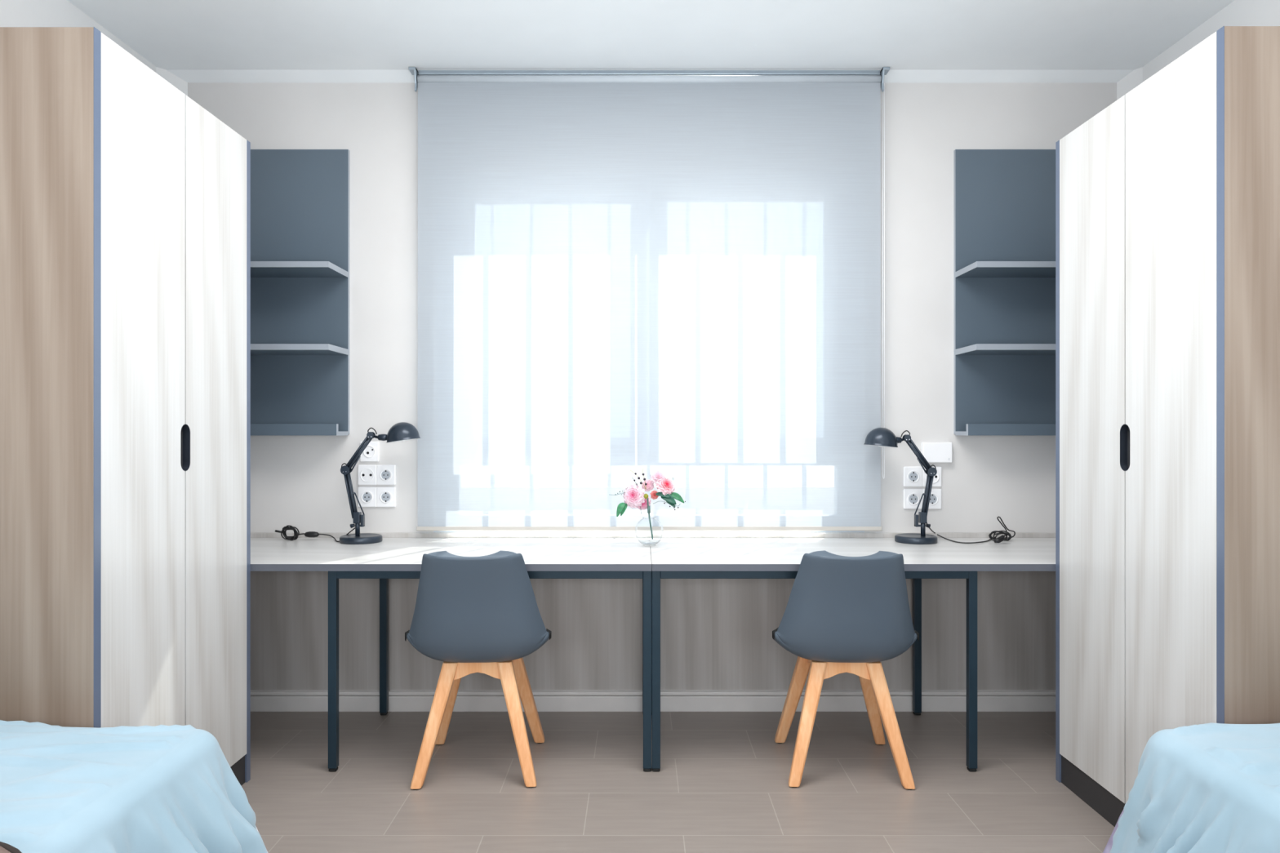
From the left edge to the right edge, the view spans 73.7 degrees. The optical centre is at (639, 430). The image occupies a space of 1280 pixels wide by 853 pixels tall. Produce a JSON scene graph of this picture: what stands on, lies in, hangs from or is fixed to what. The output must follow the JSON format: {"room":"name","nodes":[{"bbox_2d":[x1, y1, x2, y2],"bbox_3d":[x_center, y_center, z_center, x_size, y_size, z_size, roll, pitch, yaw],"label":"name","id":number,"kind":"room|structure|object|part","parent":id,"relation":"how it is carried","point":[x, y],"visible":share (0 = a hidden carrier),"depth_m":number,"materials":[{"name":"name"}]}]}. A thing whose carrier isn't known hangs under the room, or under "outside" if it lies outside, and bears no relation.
{"room":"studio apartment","nodes":[
{"label":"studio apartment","id":0,"kind":"room"},
{"bbox_2d":[0,0,155,72],"bbox_3d":[-2.110,-0.168,0.712,0.100,2.764,6.024,0,0,0],"label":"wall","id":1,"kind":"structure","parent":0,"point":[13,13],"depth_m":2.98,"materials":[{"name":"white paint"}]},
{"bbox_2d":[155,66,187,95],"bbox_3d":[-2.017,-1.268,3.679,0.086,0.564,0.090,0,0,0],"label":"trim","id":2,"kind":"structure","parent":1,"relation":"attached to","point":[175,81],"depth_m":3.69,"materials":[{"name":"white paint"}]},
{"bbox_2d":[67,0,1234,69],"bbox_3d":[0.040,-1.625,0.847,4.400,0.150,6.294,0,0,0],"label":"ceiling","id":3,"kind":"structure","parent":0,"point":[170,34],"depth_m":3.34,"materials":[{"name":"paint"}]},
{"bbox_2d":[408,66,889,531],"bbox_3d":[0.040,-0.560,3.660,2.049,1.978,0.060,0,0,0],"label":"roller blind","id":4,"kind":"object","parent":3,"relation":"hanging from","point":[675,273],"visible":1,"depth_m":3.66,"materials":[{"name":"fabric"}]},
{"bbox_3d":[0.040,-1.540,3.677,1.985,0.018,0.026,0,0,0],"label":"head rail","id":5,"kind":"part","parent":4,"relation":"part of","materials":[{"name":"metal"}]},
{"bbox_3d":[1.044,-0.640,3.657,0.003,1.692,0.029,0,0,0],"label":"pull chain","id":6,"kind":"part","parent":4,"relation":"part of","materials":[{"name":"white plastic"}]},
{"bbox_2d":[187,82,1116,532],"bbox_3d":[0.040,-0.168,3.859,4.400,2.764,0.270,0,0,0],"label":"wall","id":7,"kind":"structure","parent":0,"point":[298,482],"depth_m":3.72,"materials":[{"name":"beige paint"}]},
{"bbox_2d":[250,149,349,435],"bbox_3d":[-1.599,-0.602,3.597,0.663,1.242,0.254,0,0,0],"label":"wall shelf","id":8,"kind":"object","parent":7,"relation":"attached to","point":[300,198],"visible":0.61,"depth_m":3.71,"materials":[{"name":"metal"}]},
{"bbox_2d":[337,431,348,435],"bbox_3d":[-1.599,0.011,3.645,0.663,0.018,0.122,0,0,0],"label":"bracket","id":9,"kind":"object","parent":8,"relation":"on","point":[340,433],"depth_m":3.64,"materials":[{"name":"metal"}]},
{"bbox_2d":[357,465,377,484],"bbox_3d":[-1.188,0.192,3.717,0.083,0.088,0.014,0,0,0],"label":"wall socket","id":10,"kind":"object","parent":7,"relation":"attached to","point":[366,474],"visible":1,"depth_m":3.71,"materials":[{"name":"white plastic"}]},
{"bbox_2d":[357,487,377,506],"bbox_3d":[-1.188,0.289,3.717,0.083,0.088,0.014,0,0,0],"label":"wall socket","id":11,"kind":"object","parent":7,"relation":"attached to","point":[366,496],"visible":1,"depth_m":3.71,"materials":[{"name":"white plastic"}]},
{"bbox_2d":[360,441,379,462],"bbox_3d":[-1.178,0.090,3.717,0.083,0.088,0.014,0,0,0],"label":"wall socket","id":12,"kind":"object","parent":7,"relation":"attached to","point":[371,452],"visible":0.91,"depth_m":3.71,"materials":[{"name":"white plastic"}]},
{"bbox_2d":[376,465,395,484],"bbox_3d":[-1.106,0.192,3.717,0.083,0.088,0.014,0,0,0],"label":"wall socket","id":13,"kind":"object","parent":7,"relation":"attached to","point":[385,474],"visible":1,"depth_m":3.71,"materials":[{"name":"white plastic"}]},
{"bbox_2d":[376,487,395,506],"bbox_3d":[-1.106,0.289,3.717,0.083,0.088,0.014,0,0,0],"label":"wall socket","id":14,"kind":"object","parent":7,"relation":"attached to","point":[385,496],"visible":1,"depth_m":3.71,"materials":[{"name":"white plastic"}]},
{"bbox_2d":[433,531,864,532],"bbox_3d":[0.040,0.435,3.744,1.880,0.013,0.041,0,0,0],"label":"window sill","id":15,"kind":"structure","parent":7,"relation":"attached to","point":[433,531],"depth_m":3.72,"materials":[{"name":"white ceramic"}]},
{"bbox_2d":[166,69,1133,82],"bbox_3d":[0.040,-1.535,3.693,4.200,0.030,0.062,0,0,0],"label":"trim","id":16,"kind":"structure","parent":7,"relation":"attached to","point":[187,75],"depth_m":3.69,"materials":[{"name":"paint"}]},
{"bbox_2d":[250,532,1055,689],"bbox_3d":[0.040,0.784,3.712,4.200,0.680,0.024,0,0,0],"label":"wall panel","id":17,"kind":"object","parent":7,"relation":"attached to","point":[716,633],"depth_m":3.70,"materials":[{"name":"brown wood"}]},
{"bbox_2d":[250,689,1055,711],"bbox_3d":[0.040,1.169,3.702,4.200,0.090,0.044,0,0,0],"label":"baseboard","id":18,"kind":"structure","parent":7,"relation":"attached to","point":[261,700],"depth_m":3.69,"materials":[{"name":"wood"}]},
{"bbox_2d":[903,466,922,486],"bbox_3d":[1.190,0.200,3.717,0.083,0.088,0.014,0,0,0],"label":"wall socket","id":19,"kind":"object","parent":7,"relation":"attached to","point":[913,476],"visible":0.98,"depth_m":3.71,"materials":[{"name":"white plastic"}]},
{"bbox_2d":[903,488,922,509],"bbox_3d":[1.190,0.297,3.717,0.083,0.088,0.014,0,0,0],"label":"wall socket","id":20,"kind":"object","parent":7,"relation":"attached to","point":[912,497],"visible":0.95,"depth_m":3.71,"materials":[{"name":"white plastic"}]},
{"bbox_2d":[922,488,941,509],"bbox_3d":[1.272,0.297,3.717,0.083,0.088,0.014,0,0,0],"label":"wall socket","id":21,"kind":"object","parent":7,"relation":"attached to","point":[935,503],"visible":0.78,"depth_m":3.71,"materials":[{"name":"white plastic"}]},
{"bbox_2d":[922,466,941,486],"bbox_3d":[1.272,0.200,3.717,0.083,0.088,0.014,0,0,0],"label":"wall socket","id":22,"kind":"object","parent":7,"relation":"attached to","point":[937,478],"visible":0.5,"depth_m":3.71,"materials":[{"name":"white plastic"}]},
{"bbox_2d":[920,442,951,462],"bbox_3d":[1.290,0.094,3.710,0.128,0.088,0.029,0,0,0],"label":"wall box","id":23,"kind":"object","parent":7,"relation":"attached to","point":[933,452],"visible":0.82,"depth_m":3.70,"materials":[{"name":"white plastic"}]},
{"bbox_2d":[953,149,1055,435],"bbox_3d":[1.700,-0.602,3.597,0.660,1.242,0.254,0,0,0],"label":"wall shelf","id":24,"kind":"object","parent":7,"relation":"attached to","point":[1004,200],"visible":0.57,"depth_m":3.71,"materials":[{"name":"metal"}]},
{"bbox_2d":[955,431,965,435],"bbox_3d":[1.700,0.011,3.645,0.660,0.018,0.122,0,0,0],"label":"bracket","id":25,"kind":"object","parent":24,"relation":"on","point":[957,433],"depth_m":3.65,"materials":[{"name":"metal"}]},
{"bbox_2d":[241,711,1115,852],"bbox_3d":[0.040,1.274,0.847,4.400,0.120,6.294,0,0,0],"label":"floor","id":26,"kind":"structure","parent":0,"point":[721,785],"depth_m":2.91,"materials":[{"name":"grey tile"}]},
{"bbox_2d":[0,26,250,786],"bbox_3d":[-1.656,0.105,2.545,0.600,2.218,0.850,0,0,0],"label":"wardrobe","id":27,"kind":"object","parent":26,"relation":"on","point":[125,202],"visible":0.93,"depth_m":2.22,"materials":[{"name":"beige wood"}]},
{"bbox_3d":[-1.657,0.105,2.133,0.598,2.218,0.026,0,0,0],"label":"panel","id":28,"kind":"part","parent":27,"relation":"part of","materials":[{"name":"beige wood"}]},
{"bbox_3d":[-1.365,0.055,2.345,0.019,2.117,0.396,0,0,0],"label":"door","id":29,"kind":"part","parent":27,"relation":"part of","materials":[{"name":"white wood"}]},
{"bbox_3d":[-1.366,0.050,2.533,0.021,0.140,0.026,0,0,0],"label":"finger pull","id":30,"kind":"part","parent":27,"relation":"part of","materials":[{"name":"plastic"}]},
{"bbox_3d":[-1.366,0.050,2.559,0.021,0.140,0.026,0,0,0],"label":"finger pull","id":31,"kind":"part","parent":27,"relation":"part of","materials":[{"name":"plastic"}]},
{"bbox_3d":[-1.365,0.055,2.746,0.019,2.117,0.394,0,0,0],"label":"door","id":32,"kind":"part","parent":27,"relation":"part of","materials":[{"name":"white wood"}]},
{"bbox_3d":[-1.657,0.105,2.957,0.598,2.218,0.026,0,0,0],"label":"panel","id":33,"kind":"part","parent":27,"relation":"part of","materials":[{"name":"wood"}]},
{"bbox_2d":[250,537,651,771],"bbox_3d":[-0.967,0.839,3.334,2.016,0.750,0.728,0,0,0],"label":"desk","id":34,"kind":"object","parent":26,"relation":"on","point":[384,560],"visible":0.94,"depth_m":3.12,"materials":[{"name":"laminate"}]},
{"bbox_3d":[-1.095,0.846,3.048,0.030,0.713,0.030,0,0,0],"label":"leg","id":35,"kind":"part","parent":34,"relation":"part of","materials":[{"name":"metal"}]},
{"bbox_2d":[275,422,420,544],"bbox_3d":[-1.233,0.214,3.565,0.629,0.501,0.171,0,0,0],"label":"desk lamp","id":36,"kind":"object","parent":34,"relation":"on","point":[402,431],"visible":1,"depth_m":3.55,"materials":[{"name":"black steel"},{"name":"black plastic"}]},
{"bbox_2d":[304,531,319,537],"bbox_3d":[-1.392,0.440,3.620,0.060,0.025,0.025,0,0,0],"label":"switch","id":37,"kind":"object","parent":36,"relation":"attached to","point":[310,534],"depth_m":3.61,"materials":[{"name":"black plastic"}]},
{"bbox_3d":[-1.208,0.264,3.565,0.060,0.204,0.025,0,0,0],"label":"arm","id":38,"kind":"part","parent":36,"relation":"part of","materials":[{"name":"black metal"}]},
{"bbox_3d":[-1.180,0.399,3.565,0.019,0.079,0.019,0,0,0],"label":"stem","id":39,"kind":"part","parent":36,"relation":"part of","materials":[{"name":"black metal"}]},
{"bbox_3d":[-1.175,0.091,3.565,0.122,0.158,0.025,0,0,0],"label":"arm","id":40,"kind":"part","parent":36,"relation":"part of","materials":[{"name":"black metal"}]},
{"bbox_3d":[-0.988,0.007,3.565,0.138,0.086,0.139,0,0,0],"label":"lamp shade","id":41,"kind":"part","parent":36,"relation":"part of","materials":[{"name":"black metal"}]},
{"bbox_3d":[-1.095,0.846,3.650,0.030,0.713,0.030,0,0,0],"label":"leg","id":42,"kind":"part","parent":34,"relation":"part of","materials":[{"name":"metal"}]},
{"bbox_3d":[-0.534,0.507,3.048,1.091,0.037,0.030,0,0,0],"label":"rail","id":43,"kind":"part","parent":34,"relation":"part of","materials":[{"name":"metal"}]},
{"bbox_3d":[0.026,0.846,3.650,0.030,0.713,0.030,0,0,0],"label":"leg","id":44,"kind":"part","parent":34,"relation":"part of","materials":[{"name":"metal"}]},
{"bbox_3d":[0.026,0.846,3.048,0.030,0.713,0.030,0,0,0],"label":"leg","id":45,"kind":"part","parent":34,"relation":"part of","materials":[{"name":"metal"}]},
{"bbox_2d":[635,516,663,546],"bbox_3d":[0.037,0.406,3.450,0.117,0.114,0.117,0,0,0],"label":"glass vase","id":46,"kind":"object","parent":34,"relation":"on","point":[643,543],"visible":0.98,"depth_m":3.44,"materials":[{"name":"clear glass"}]},
{"bbox_2d":[611,470,685,539],"bbox_3d":[0.029,0.294,3.455,0.309,0.289,0.092,0,0,-5],"label":"flower bouquet","id":47,"kind":"object","parent":46,"relation":"on","point":[634,496],"visible":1,"depth_m":3.44,"materials":[{"name":"pink plant"}]},
{"bbox_3d":[-0.026,0.265,3.447,0.099,0.098,0.051,0,0,21],"label":"flower","id":48,"kind":"part","parent":47,"relation":"part of","materials":[{"name":"pink plant"}]},
{"bbox_3d":[0.010,0.289,3.465,0.071,0.070,0.032,0,0,0],"label":"flower","id":49,"kind":"part","parent":47,"relation":"part of","materials":[{"name":"pink plant"}]},
{"bbox_3d":[0.031,0.224,3.483,0.053,0.051,0.038,0,0,0],"label":"flower","id":50,"kind":"part","parent":47,"relation":"part of","materials":[{"name":"pink plant"}]},
{"bbox_3d":[0.041,0.354,3.450,0.026,0.168,0.006,0,0,0],"label":"stem","id":51,"kind":"part","parent":47,"relation":"part of","materials":[{"name":"green plant"}]},
{"bbox_3d":[0.060,0.259,3.452,0.037,0.037,0.015,0,0,-10],"label":"flower","id":52,"kind":"part","parent":47,"relation":"part of","materials":[{"name":"pink plant"}]},
{"bbox_3d":[0.074,0.191,3.469,0.065,0.057,0.053,0,0,0],"label":"flower","id":53,"kind":"part","parent":47,"relation":"part of","materials":[{"name":"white plant"}]},
{"bbox_3d":[0.101,0.226,3.455,0.081,0.077,0.072,0,0,0],"label":"flower","id":54,"kind":"part","parent":47,"relation":"part of","materials":[{"name":"pink plant"}]},
{"bbox_2d":[404,550,551,790],"bbox_3d":[-0.573,0.810,3.085,0.513,0.808,0.523,0,0,-2],"label":"shell chair","id":55,"kind":"object","parent":26,"relation":"on","point":[472,615],"visible":1,"depth_m":2.91,"materials":[{"name":"slate-blue plastic"},{"name":"beech wood"}]},
{"bbox_3d":[-0.709,1.010,2.950,0.190,0.401,0.058,0,0,-43],"label":"leg","id":56,"kind":"part","parent":55,"relation":"part of","materials":[{"name":"brown wood"}]},
{"bbox_3d":[-0.722,1.010,3.257,0.190,0.401,0.058,0,0,38],"label":"leg","id":57,"kind":"part","parent":55,"relation":"part of","materials":[{"name":"brown wood"}]},
{"bbox_3d":[-0.426,1.010,2.963,0.190,0.401,0.058,0,0,38],"label":"leg","id":58,"kind":"part","parent":55,"relation":"part of","materials":[{"name":"brown wood"}]},
{"bbox_3d":[-0.440,1.010,3.270,0.190,0.401,0.058,0,0,-43],"label":"leg","id":59,"kind":"part","parent":55,"relation":"part of","materials":[{"name":"brown wood"}]},
{"bbox_2d":[772,550,919,790],"bbox_3d":[0.727,0.810,3.085,0.513,0.808,0.523,0,0,2],"label":"shell chair","id":60,"kind":"object","parent":26,"relation":"on","point":[842,614],"visible":1,"depth_m":2.91,"materials":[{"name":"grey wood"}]},
{"bbox_3d":[0.594,1.010,3.270,0.190,0.401,0.058,0,0,43],"label":"leg","id":61,"kind":"part","parent":60,"relation":"part of","materials":[{"name":"brown wood"}]},
{"bbox_3d":[0.580,1.010,2.963,0.190,0.401,0.058,0,0,-38],"label":"leg","id":62,"kind":"part","parent":60,"relation":"part of","materials":[{"name":"brown wood"}]},
{"bbox_3d":[0.876,1.010,3.257,0.190,0.401,0.058,0,0,-38],"label":"leg","id":63,"kind":"part","parent":60,"relation":"part of","materials":[{"name":"brown wood"}]},
{"bbox_3d":[0.862,1.010,2.950,0.190,0.401,0.058,0,0,43],"label":"leg","id":64,"kind":"part","parent":60,"relation":"part of","materials":[{"name":"brown wood"}]},
{"bbox_2d":[649,537,1055,771],"bbox_3d":[1.046,0.839,3.334,2.009,0.750,0.728,0,0,0],"label":"desk","id":65,"kind":"object","parent":26,"relation":"on","point":[671,557],"visible":0.84,"depth_m":3.06,"materials":[{"name":"laminate"}]},
{"bbox_3d":[0.058,0.846,3.650,0.030,0.713,0.030,0,0,0],"label":"leg","id":66,"kind":"part","parent":65,"relation":"part of","materials":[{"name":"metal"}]},
{"bbox_3d":[0.058,0.846,3.048,0.030,0.713,0.030,0,0,0],"label":"leg","id":67,"kind":"part","parent":65,"relation":"part of","materials":[{"name":"metal"}]},
{"bbox_3d":[0.621,0.507,3.048,1.098,0.037,0.030,0,0,0],"label":"rail","id":68,"kind":"part","parent":65,"relation":"part of","materials":[{"name":"metal"}]},
{"bbox_3d":[1.185,0.846,3.650,0.030,0.713,0.030,0,0,0],"label":"leg","id":69,"kind":"part","parent":65,"relation":"part of","materials":[{"name":"metal"}]},
{"bbox_2d":[863,427,1015,544],"bbox_3d":[1.256,0.225,3.593,0.638,0.478,0.227,0,0,0],"label":"desk lamp","id":70,"kind":"object","parent":65,"relation":"on","point":[880,437],"visible":1,"depth_m":3.55,"materials":[{"name":"black metal"}]},
{"bbox_3d":[1.006,0.028,3.565,0.138,0.082,0.139,0,0,0],"label":"lamp shade","id":71,"kind":"part","parent":70,"relation":"part of","materials":[{"name":"black metal"}]},
{"bbox_3d":[1.165,0.100,3.565,0.120,0.154,0.025,0,0,0],"label":"arm","id":72,"kind":"part","parent":70,"relation":"part of","materials":[{"name":"black metal"}]},
{"bbox_3d":[1.182,0.399,3.565,0.019,0.079,0.019,0,0,0],"label":"stem","id":73,"kind":"part","parent":70,"relation":"part of","materials":[{"name":"black metal"}]},
{"bbox_3d":[1.200,0.267,3.565,0.053,0.197,0.025,0,0,0],"label":"arm","id":74,"kind":"part","parent":70,"relation":"part of","materials":[{"name":"black metal"}]},
{"bbox_3d":[1.185,0.846,3.048,0.030,0.713,0.030,0,0,0],"label":"leg","id":75,"kind":"part","parent":65,"relation":"part of","materials":[{"name":"metal"}]},
{"bbox_2d":[1055,26,1279,826],"bbox_3d":[1.747,0.105,2.542,0.600,2.218,0.855,0,0,0],"label":"wardrobe","id":76,"kind":"object","parent":26,"relation":"on","point":[1167,197],"visible":0.87,"depth_m":2.34,"materials":[{"name":"beige wood"}]},
{"bbox_3d":[1.748,0.105,2.957,0.598,2.218,0.026,0,0,0],"label":"panel","id":77,"kind":"part","parent":76,"relation":"part of","materials":[{"name":"wood"}]},
{"bbox_3d":[1.456,0.055,2.746,0.019,2.117,0.394,0,0,0],"label":"door","id":78,"kind":"part","parent":76,"relation":"part of","materials":[{"name":"white wood"}]},
{"bbox_3d":[1.457,0.050,2.559,0.021,0.140,0.026,0,0,0],"label":"finger pull","id":79,"kind":"part","parent":76,"relation":"part of","materials":[{"name":"plastic"}]},
{"bbox_3d":[1.456,0.055,2.343,0.019,2.117,0.401,0,0,0],"label":"door","id":80,"kind":"part","parent":76,"relation":"part of","materials":[{"name":"white wood"}]},
{"bbox_3d":[1.748,0.105,2.128,0.598,2.218,0.026,0,0,0],"label":"panel","id":81,"kind":"part","parent":76,"relation":"part of","materials":[{"name":"beige wood"}]},
{"bbox_3d":[1.661,0.981,1.015,0.877,0.465,1.930,0,0,0],"label":"bed","id":82,"kind":"object","parent":26,"relation":"on","visible":0},
{"bbox_2d":[1102,808,1124,852],"bbox_3d":[1.591,0.931,1.119,1.024,0.450,2.043,0,0,0],"label":"bed sheet","id":83,"kind":"object","parent":82,"relation":"on","point":[1108,848],"visible":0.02,"depth_m":2.05,"materials":[{"name":"fabric"}]},
{"bbox_2d":[1109,723,1279,852],"bbox_3d":[1.552,0.915,1.083,1.102,0.509,1.933,0,0,0],"label":"blanket","id":84,"kind":"object","parent":83,"relation":"on","point":[1207,788],"visible":1,"depth_m":1.81,"materials":[{"name":"blue fabric"}]},
{"bbox_2d":[1142,0,1279,81],"bbox_3d":[2.190,-0.168,0.712,0.100,2.764,6.024,0,0,0],"label":"wall","id":85,"kind":"structure","parent":0,"point":[1238,12],"depth_m":3.12,"materials":[{"name":"white paint"}]},
{"bbox_2d":[1116,66,1142,99],"bbox_3d":[2.111,-1.268,3.679,0.059,0.564,0.090,0,0,0],"label":"trim","id":86,"kind":"structure","parent":85,"relation":"attached to","point":[1135,77],"depth_m":3.68,"materials":[{"name":"white paint"}]},
{"bbox_3d":[-1.440,0.930,1.115,1.161,0.452,2.034,0,0,0],"label":"quilt","id":87,"kind":"object","parent":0,"visible":0},
{"bbox_2d":[0,720,267,852],"bbox_3d":[-1.408,0.916,1.089,1.226,0.508,1.940,0,0,0],"label":"blanket","id":88,"kind":"object","parent":87,"relation":"on","point":[161,788],"visible":1,"depth_m":1.75,"materials":[{"name":"blue fabric"}]},
{"bbox_2d":[0,841,21,852],"bbox_3d":[-1.165,0.644,1.165,0.536,0.056,0.416,0,0,14],"label":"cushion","id":89,"kind":"object","parent":88,"relation":"on","point":[4,847],"visible":1,"depth_m":1.30,"materials":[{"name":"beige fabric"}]}
]}

